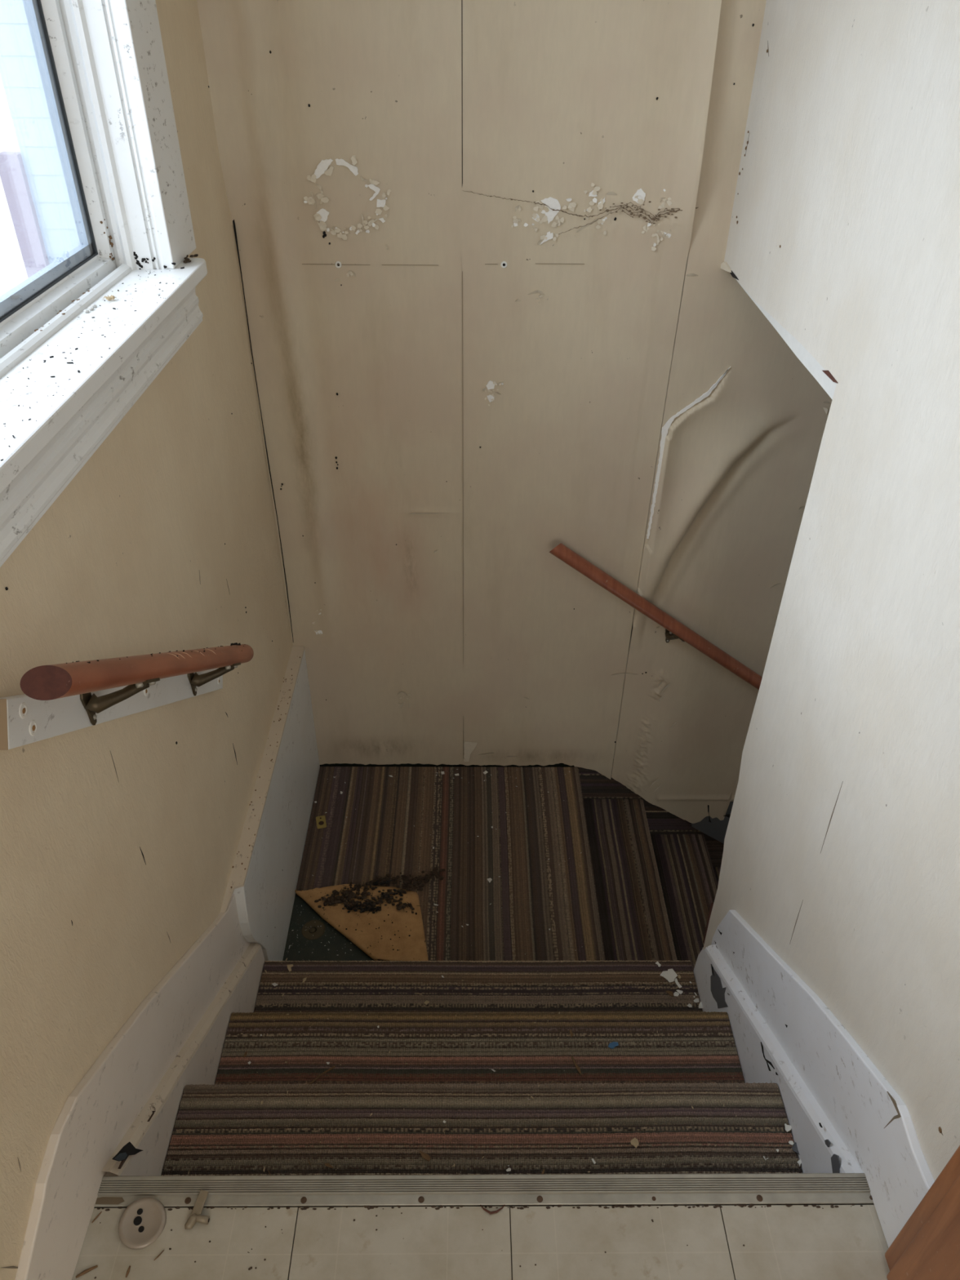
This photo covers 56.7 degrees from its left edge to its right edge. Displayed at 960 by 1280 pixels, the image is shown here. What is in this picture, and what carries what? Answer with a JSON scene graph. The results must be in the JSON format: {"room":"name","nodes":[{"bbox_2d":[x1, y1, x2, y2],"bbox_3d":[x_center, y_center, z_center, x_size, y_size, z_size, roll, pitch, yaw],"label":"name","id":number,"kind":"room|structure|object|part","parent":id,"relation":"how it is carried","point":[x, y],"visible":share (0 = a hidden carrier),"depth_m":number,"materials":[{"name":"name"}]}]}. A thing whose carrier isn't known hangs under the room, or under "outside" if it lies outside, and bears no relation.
{"room":"stairwell","nodes":[
{"label":"stairwell","id":0,"kind":"room"},
{"bbox_2d":[0,0,293,1279],"bbox_3d":[-0.623,0.677,0.829,0.131,3.950,4.956,0,36,-1],"label":"wall","id":1,"kind":"structure","parent":0,"point":[120,837],"depth_m":1.48,"materials":[{"name":"paint"}]},
{"bbox_2d":[0,0,207,567],"bbox_3d":[-0.588,-0.733,0.801,0.187,1.295,1.507,0,36,-1],"label":"window","id":2,"kind":"structure","parent":1,"relation":"in","point":[102,67],"depth_m":1.40,"materials":[{"name":"white paint"}]},
{"bbox_3d":[-0.658,-0.712,0.834,0.045,0.980,1.149,0,36,-1],"label":"sash","id":3,"kind":"part","parent":2,"relation":"part of","materials":[{"name":"white paint"}]},
{"bbox_2d":[34,290,89,331],"bbox_3d":[-0.628,-0.510,1.361,0.016,0.003,0.247,0,36,-1],"label":"dirt","id":4,"kind":"structure","parent":2,"relation":"on","point":[64,313],"depth_m":1.34,"materials":[{"name":"brown soil"}]},
{"bbox_2d":[0,266,184,461],"bbox_3d":[-0.556,-0.426,1.262,0.100,0.002,0.884,0,36,-1],"label":"debris","id":5,"kind":"object","parent":2,"relation":"on","point":[78,371],"depth_m":1.20,"materials":[{"name":"black"}]},
{"bbox_3d":[-0.594,-0.282,1.085,0.187,0.025,1.436,0,36,-1],"label":"sill","id":6,"kind":"part","parent":2,"relation":"part of","materials":[{"name":"white paint"}]},
{"bbox_2d":[99,219,114,260],"bbox_3d":[-0.646,-0.699,1.544,0.012,0.076,0.020,0,36,-1],"label":"dirt","id":7,"kind":"object","parent":2,"relation":"attached to","point":[101,222],"visible":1,"depth_m":1.55,"materials":[{"name":"brown soil"}]},
{"bbox_2d":[102,294,115,300],"bbox_3d":[-0.592,-0.545,1.419,0.023,0.007,0.022,0,36,-1],"label":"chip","id":8,"kind":"object","parent":2,"relation":"on","point":[112,297],"visible":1,"depth_m":1.42,"materials":[{"name":"paint"}]},
{"bbox_3d":[-0.549,-1.180,1.308,0.020,1.167,0.160,0,36,-1],"label":"casing","id":9,"kind":"part","parent":2,"relation":"part of","materials":[{"name":"white paint"}]},
{"bbox_2d":[182,253,198,262],"bbox_3d":[-0.542,-0.703,1.641,0.031,0.005,0.068,0,36,-1],"label":"debris","id":10,"kind":"object","parent":2,"relation":"on","point":[187,260],"depth_m":1.64,"materials":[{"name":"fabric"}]},
{"bbox_2d":[0,642,253,750],"bbox_3d":[-0.517,0.066,1.451,0.101,0.619,0.774,0,36,-1],"label":"handrail","id":11,"kind":"object","parent":1,"relation":"attached to","point":[58,699],"visible":1,"depth_m":1.20,"materials":[{"name":"red wood"}]},
{"bbox_3d":[-0.545,0.091,1.240,0.004,0.068,0.028,0,36,-1],"label":"plate","id":12,"kind":"part","parent":11,"relation":"part of","materials":[{"name":"gold metal"}]},
{"bbox_3d":[-0.517,0.075,1.258,0.029,0.029,0.092,27,44,31],"label":"arm","id":13,"kind":"part","parent":11,"relation":"part of","materials":[{"name":"gold metal"}]},
{"bbox_3d":[-0.485,0.038,1.415,0.039,0.531,0.746,0,36,-1],"label":"rail","id":14,"kind":"part","parent":11,"relation":"part of","materials":[{"name":"red wood"}]},
{"bbox_3d":[-0.551,0.079,1.704,0.004,0.068,0.028,0,36,-1],"label":"plate","id":15,"kind":"part","parent":11,"relation":"part of","materials":[{"name":"gold metal"}]},
{"bbox_3d":[-0.523,0.063,1.723,0.029,0.032,0.092,27,44,31],"label":"arm","id":16,"kind":"part","parent":11,"relation":"part of","materials":[{"name":"gold metal"}]},
{"bbox_2d":[14,893,250,1279],"bbox_3d":[-0.566,0.855,1.667,0.015,0.918,1.100,0,36,-1],"label":"baseboard","id":17,"kind":"structure","parent":1,"relation":"attached to","point":[97,1114],"depth_m":1.33,"materials":[{"name":"white paint"}]},
{"bbox_2d":[101,942,265,1176],"bbox_3d":[-0.547,0.867,1.835,0.029,0.862,0.763,0,36,-1],"label":"trim","id":18,"kind":"structure","parent":1,"relation":"attached to","point":[143,1149],"depth_m":1.63,"materials":[{"name":"white paint"}]},
{"bbox_2d":[220,646,319,960],"bbox_3d":[-0.564,0.527,2.524,0.038,0.537,1.002,0,36,-1],"label":"trim","id":19,"kind":"structure","parent":1,"relation":"attached to","point":[264,877],"depth_m":2.43,"materials":[{"name":"white paint"}]},
{"bbox_2d":[282,763,604,961],"bbox_3d":[-0.127,0.746,2.746,0.945,0.092,0.968,0,36,-1],"label":"landing","id":20,"kind":"object","parent":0,"point":[310,948],"visible":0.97,"depth_m":2.53,"materials":[{"name":"carpet"}]},
{"bbox_2d":[288,905,351,953],"bbox_3d":[-0.438,0.828,2.551,0.201,0.002,0.164,0,36,-1],"label":"crumbs","id":21,"kind":"object","parent":20,"relation":"on","point":[301,905],"visible":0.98,"depth_m":2.53,"materials":[{"name":"paint"}]},
{"bbox_2d":[294,766,604,960],"bbox_3d":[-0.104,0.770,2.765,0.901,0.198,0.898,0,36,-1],"label":"carpet","id":22,"kind":"object","parent":20,"relation":"on","point":[505,930],"visible":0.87,"depth_m":2.75,"materials":[{"name":"brown carpet"}]},
{"bbox_2d":[315,815,326,828],"bbox_3d":[-0.511,0.586,2.863,0.030,0.002,0.053,-8,37,-12],"label":"strike plate","id":23,"kind":"object","parent":22,"relation":"on","point":[321,820],"visible":1,"depth_m":2.86,"materials":[{"name":"gold metal"}]},
{"bbox_2d":[314,866,445,914],"bbox_3d":[-0.288,0.751,2.621,0.397,0.021,0.154,-6,37,-9],"label":"debris","id":24,"kind":"object","parent":22,"relation":"on","point":[332,900],"visible":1,"depth_m":2.62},
{"bbox_2d":[312,768,582,946],"bbox_3d":[-0.101,0.684,2.737,0.836,0.002,0.825,0,36,-1],"label":"crumbs","id":25,"kind":"object","parent":22,"relation":"on","point":[526,768],"visible":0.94,"depth_m":2.90,"materials":[{"name":"white paint"}]},
{"bbox_2d":[161,960,802,1175],"bbox_3d":[0.001,0.962,1.881,1.079,0.561,0.787,0,36,-1],"label":"staircase","id":26,"kind":"structure","parent":20,"relation":"on","point":[446,1056],"depth_m":1.81,"materials":[{"name":"brown carpet"}]},
{"bbox_2d":[287,964,293,971],"bbox_3d":[-0.476,0.820,2.224,0.017,0.002,0.020,0,36,-1],"label":"bit","id":27,"kind":"object","parent":26,"relation":"on","point":[289,966],"visible":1,"depth_m":2.23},
{"bbox_2d":[310,1065,335,1083],"bbox_3d":[-0.322,0.887,1.817,0.058,0.002,0.006,-25,43,-30],"label":"needle","id":28,"kind":"object","parent":26,"relation":"on","point":[334,1066],"visible":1,"depth_m":1.82,"materials":[{"name":"brown plant"}]},
{"bbox_2d":[324,1163,333,1168],"bbox_3d":[-0.255,0.886,1.501,0.019,0.002,0.006,10,37,13],"label":"bit","id":29,"kind":"object","parent":26,"relation":"on","point":[328,1165],"visible":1,"depth_m":1.50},
{"bbox_2d":[419,1151,431,1160],"bbox_3d":[-0.095,0.878,1.515,0.025,0.002,0.008,17,39,21],"label":"wood splinter","id":30,"kind":"object","parent":26,"relation":"on","point":[424,1155],"visible":1,"depth_m":1.51,"materials":[{"name":"brown wood"}]},
{"bbox_2d":[281,960,654,1012],"bbox_3d":[0.000,0.879,2.153,1.023,0.002,0.234,0,36,-1],"label":"crumbs","id":31,"kind":"object","parent":26,"relation":"on","point":[376,961],"visible":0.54,"depth_m":2.19,"materials":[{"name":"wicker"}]},
{"bbox_2d":[187,1084,783,1174],"bbox_3d":[0.013,0.875,1.522,1.011,0.002,0.228,0,36,-1],"label":"crumbs","id":32,"kind":"object","parent":26,"relation":"on","point":[539,1085],"visible":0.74,"depth_m":1.54,"materials":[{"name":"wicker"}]},
{"bbox_2d":[240,1012,733,1082],"bbox_3d":[0.006,0.876,1.839,1.028,0.002,0.232,0,36,-1],"label":"crumbs","id":33,"kind":"object","parent":26,"relation":"on","point":[559,1012],"visible":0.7,"depth_m":1.90,"materials":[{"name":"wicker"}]},
{"bbox_2d":[571,1056,581,1075],"bbox_3d":[0.200,0.879,1.837,0.007,0.003,0.043,-11,38,-16],"label":"wood splinter","id":34,"kind":"object","parent":26,"relation":"on","point":[577,1067],"visible":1,"depth_m":1.83,"materials":[{"name":"wood"}]},
{"bbox_2d":[608,1041,618,1048],"bbox_3d":[0.281,0.854,1.874,0.022,0.002,0.015,0,36,-1],"label":"chip","id":35,"kind":"object","parent":26,"relation":"on","point":[611,1045],"visible":1,"depth_m":1.87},
{"bbox_2d":[630,1137,639,1147],"bbox_3d":[0.267,0.868,1.536,0.014,0.002,0.014,27,43,31],"label":"bit","id":36,"kind":"object","parent":26,"relation":"on","point":[634,1141],"visible":1,"depth_m":1.54,"materials":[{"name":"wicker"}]},
{"bbox_2d":[659,968,677,982],"bbox_3d":[0.474,0.836,2.221,0.035,0.002,0.038,30,45,34],"label":"chip","id":37,"kind":"object","parent":26,"relation":"on","point":[669,975],"visible":1,"depth_m":2.22,"materials":[{"name":"white paint"}]},
{"bbox_2d":[665,990,673,996],"bbox_3d":[0.467,0.865,2.180,0.012,0.002,0.021,-29,45,-34],"label":"bit","id":38,"kind":"object","parent":26,"relation":"on","point":[670,993],"visible":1,"depth_m":2.18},
{"bbox_2d":[674,977,681,988],"bbox_3d":[0.489,0.849,2.202,0.009,0.002,0.027,-13,38,-18],"label":"chip","id":39,"kind":"object","parent":26,"relation":"on","point":[677,984],"visible":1,"depth_m":2.20,"materials":[{"name":"white paint"}]},
{"bbox_2d":[784,1123,791,1132],"bbox_3d":[0.540,0.855,1.559,0.013,0.003,0.014,0,36,-1],"label":"chip","id":40,"kind":"object","parent":26,"relation":"on","point":[788,1127],"visible":1,"depth_m":1.56,"materials":[{"name":"white paint"}]},
{"bbox_2d":[788,1140,794,1145],"bbox_3d":[0.538,0.870,1.538,0.008,0.003,0.008,-16,39,-22],"label":"chip","id":41,"kind":"object","parent":26,"relation":"on","point":[790,1142],"visible":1,"depth_m":1.54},
{"bbox_2d":[791,1142,799,1154],"bbox_3d":[0.549,0.875,1.529,0.025,0.004,0.022,0,36,-1],"label":"chip","id":42,"kind":"object","parent":26,"relation":"on","point":[794,1147],"visible":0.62,"depth_m":1.53,"materials":[{"name":"grey paint"}]},
{"bbox_2d":[577,759,724,970],"bbox_3d":[0.862,1.097,3.033,1.087,1.012,0.934,0,36,-1],"label":"staircase","id":43,"kind":"structure","parent":20,"relation":"attached to","point":[656,875],"depth_m":3.05,"materials":[{"name":"brown carpet"}]},
{"bbox_2d":[71,1203,889,1279],"bbox_3d":[-0.009,1.647,0.195,2.400,0.060,2.778,0,36,-1],"label":"floor","id":44,"kind":"structure","parent":0,"point":[796,1242],"depth_m":1.25,"materials":[{"name":"tile"}]},
{"bbox_2d":[75,1265,97,1278],"bbox_3d":[-0.536,0.861,1.214,0.028,0.005,0.005,-18,40,-24],"label":"twig","id":45,"kind":"object","parent":44,"relation":"on","point":[89,1269],"visible":1,"depth_m":1.21,"materials":[{"name":"brown wood"}]},
{"bbox_2d":[125,1266,130,1277],"bbox_3d":[-0.480,0.862,1.214,0.004,0.004,0.013,0,36,-1],"label":"twig","id":46,"kind":"object","parent":44,"relation":"on","point":[129,1268],"visible":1,"depth_m":1.21,"materials":[{"name":"brown wood"}]},
{"bbox_2d":[118,1196,166,1249],"bbox_3d":[-0.478,0.824,1.259,0.064,0.015,0.064,0,36,-1],"label":"escutcheon","id":47,"kind":"object","parent":44,"relation":"on","point":[143,1221],"visible":1,"depth_m":1.26,"materials":[{"name":"grey metal"}]},
{"bbox_2d":[184,1189,209,1229],"bbox_3d":[-0.401,0.815,1.271,0.033,0.013,0.050,0,36,-1],"label":"lever","id":48,"kind":"object","parent":44,"relation":"on","point":[195,1216],"visible":1,"depth_m":1.26,"materials":[{"name":"beige plastic"}]},
{"bbox_3d":[-0.402,0.809,1.275,0.014,0.009,0.036,7,37,9],"label":"blade","id":49,"kind":"part","parent":48,"relation":"part of","materials":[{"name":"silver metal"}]},
{"bbox_2d":[94,1205,851,1279],"bbox_3d":[-0.013,0.842,1.251,1.106,0.002,0.072,0,36,-2],"label":"crumbs","id":50,"kind":"object","parent":44,"relation":"on","point":[250,1268],"depth_m":1.24,"materials":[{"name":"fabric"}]},
{"bbox_2d":[97,1204,862,1211],"bbox_3d":[-0.004,0.818,1.284,1.119,0.003,0.007,0,36,-1],"label":"dirt","id":51,"kind":"object","parent":44,"relation":"on","point":[644,1205],"visible":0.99,"depth_m":1.28,"materials":[{"name":"soil"}]},
{"bbox_2d":[94,1173,873,1207],"bbox_3d":[0.004,0.812,1.307,1.159,0.028,0.040,0,36,-1],"label":"stair nosing","id":52,"kind":"object","parent":44,"relation":"attached to","point":[751,1188],"depth_m":1.30,"materials":[{"name":"metal"}]},
{"bbox_2d":[480,1204,504,1213],"bbox_3d":[0.018,0.819,1.281,0.038,0.004,0.014,0,36,-1],"label":"twig","id":53,"kind":"object","parent":44,"relation":"on","point":[482,1207],"visible":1,"depth_m":1.28,"materials":[{"name":"brown wood"}]},
{"bbox_2d":[196,0,831,823],"bbox_3d":[0.741,-0.258,2.651,3.050,4.550,0.196,0,36,-1],"label":"wall","id":54,"kind":"structure","parent":0,"point":[455,388],"depth_m":2.27,"materials":[{"name":"paint"}]},
{"bbox_2d":[466,191,697,234],"bbox_3d":[0.230,-0.979,2.042,0.540,0.091,0.006,0,36,-1],"label":"cobweb","id":55,"kind":"object","parent":54,"relation":"attached to","point":[627,206],"visible":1,"depth_m":2.04},
{"bbox_2d":[549,542,762,689],"bbox_3d":[0.857,0.111,2.806,1.337,0.972,0.080,0,36,-1],"label":"handrail","id":56,"kind":"object","parent":54,"relation":"attached to","point":[674,629],"visible":0.54,"depth_m":2.63,"materials":[{"name":"red wood"}]},
{"bbox_3d":[0.588,-0.013,2.721,0.025,0.053,0.068,-6,36,-9],"label":"arm","id":57,"kind":"part","parent":56,"relation":"part of","materials":[{"name":"gold metal"}]},
{"bbox_2d":[690,801,733,844],"bbox_3d":[1.437,0.890,3.450,1.328,1.230,0.022,0,36,-1],"label":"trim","id":58,"kind":"structure","parent":54,"relation":"attached to","point":[717,829],"depth_m":3.28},
{"bbox_2d":[702,0,959,1181],"bbox_3d":[0.649,0.541,0.445,0.116,3.250,4.472,0,36,-1],"label":"wall","id":59,"kind":"structure","parent":0,"point":[842,847],"depth_m":1.34,"materials":[{"name":"paint"}]},
{"bbox_2d":[702,902,713,943],"bbox_3d":[0.580,0.713,2.228,0.010,0.177,0.050,0,36,-1],"label":"trim","id":60,"kind":"structure","parent":59,"relation":"attached to","point":[712,904],"depth_m":2.24,"materials":[{"name":"white wood"}]},
{"bbox_2d":[693,944,863,1173],"bbox_3d":[0.552,0.903,1.856,0.025,0.803,0.730,0,36,-1],"label":"trim","id":61,"kind":"structure","parent":59,"relation":"attached to","point":[762,1057],"depth_m":1.69,"materials":[{"name":"white paint"}]},
{"bbox_2d":[711,910,934,1248],"bbox_3d":[0.574,0.847,1.617,0.015,0.814,1.010,0,36,-1],"label":"baseboard","id":62,"kind":"structure","parent":59,"relation":"attached to","point":[872,1120],"depth_m":1.41,"materials":[{"name":"white paint"}]},
{"bbox_2d":[884,1145,959,1279],"bbox_3d":[0.583,0.086,0.560,0.029,2.050,0.196,0,36,-1],"label":"trim","id":63,"kind":"structure","parent":59,"relation":"attached to","point":[927,1246],"depth_m":1.10,"materials":[{"name":"brown wood"}]},
{"label":"outside","id":64,"kind":"structure","parent":0,"visible":0},
{"bbox_2d":[0,123,27,296],"bbox_3d":[-15.511,-2.671,9.025,29.200,0.200,42.000,0,36,-1],"label":"ground","id":65,"kind":"structure","parent":64,"point":[13,273],"depth_m":13.83,"materials":[{"name":"white"}]},
{"bbox_2d":[0,0,79,278],"bbox_3d":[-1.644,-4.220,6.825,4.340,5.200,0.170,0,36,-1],"label":"neighbouring house","id":66,"kind":"structure","parent":65,"relation":"on","point":[33,183],"depth_m":7.07,"materials":[{"name":"white"}]},
{"bbox_3d":[-3.740,-2.995,7.694,0.180,2.150,0.170,0,36,-1],"label":"corner post","id":67,"kind":"part","parent":66,"relation":"part of","materials":[{"name":"white"}]}
]}

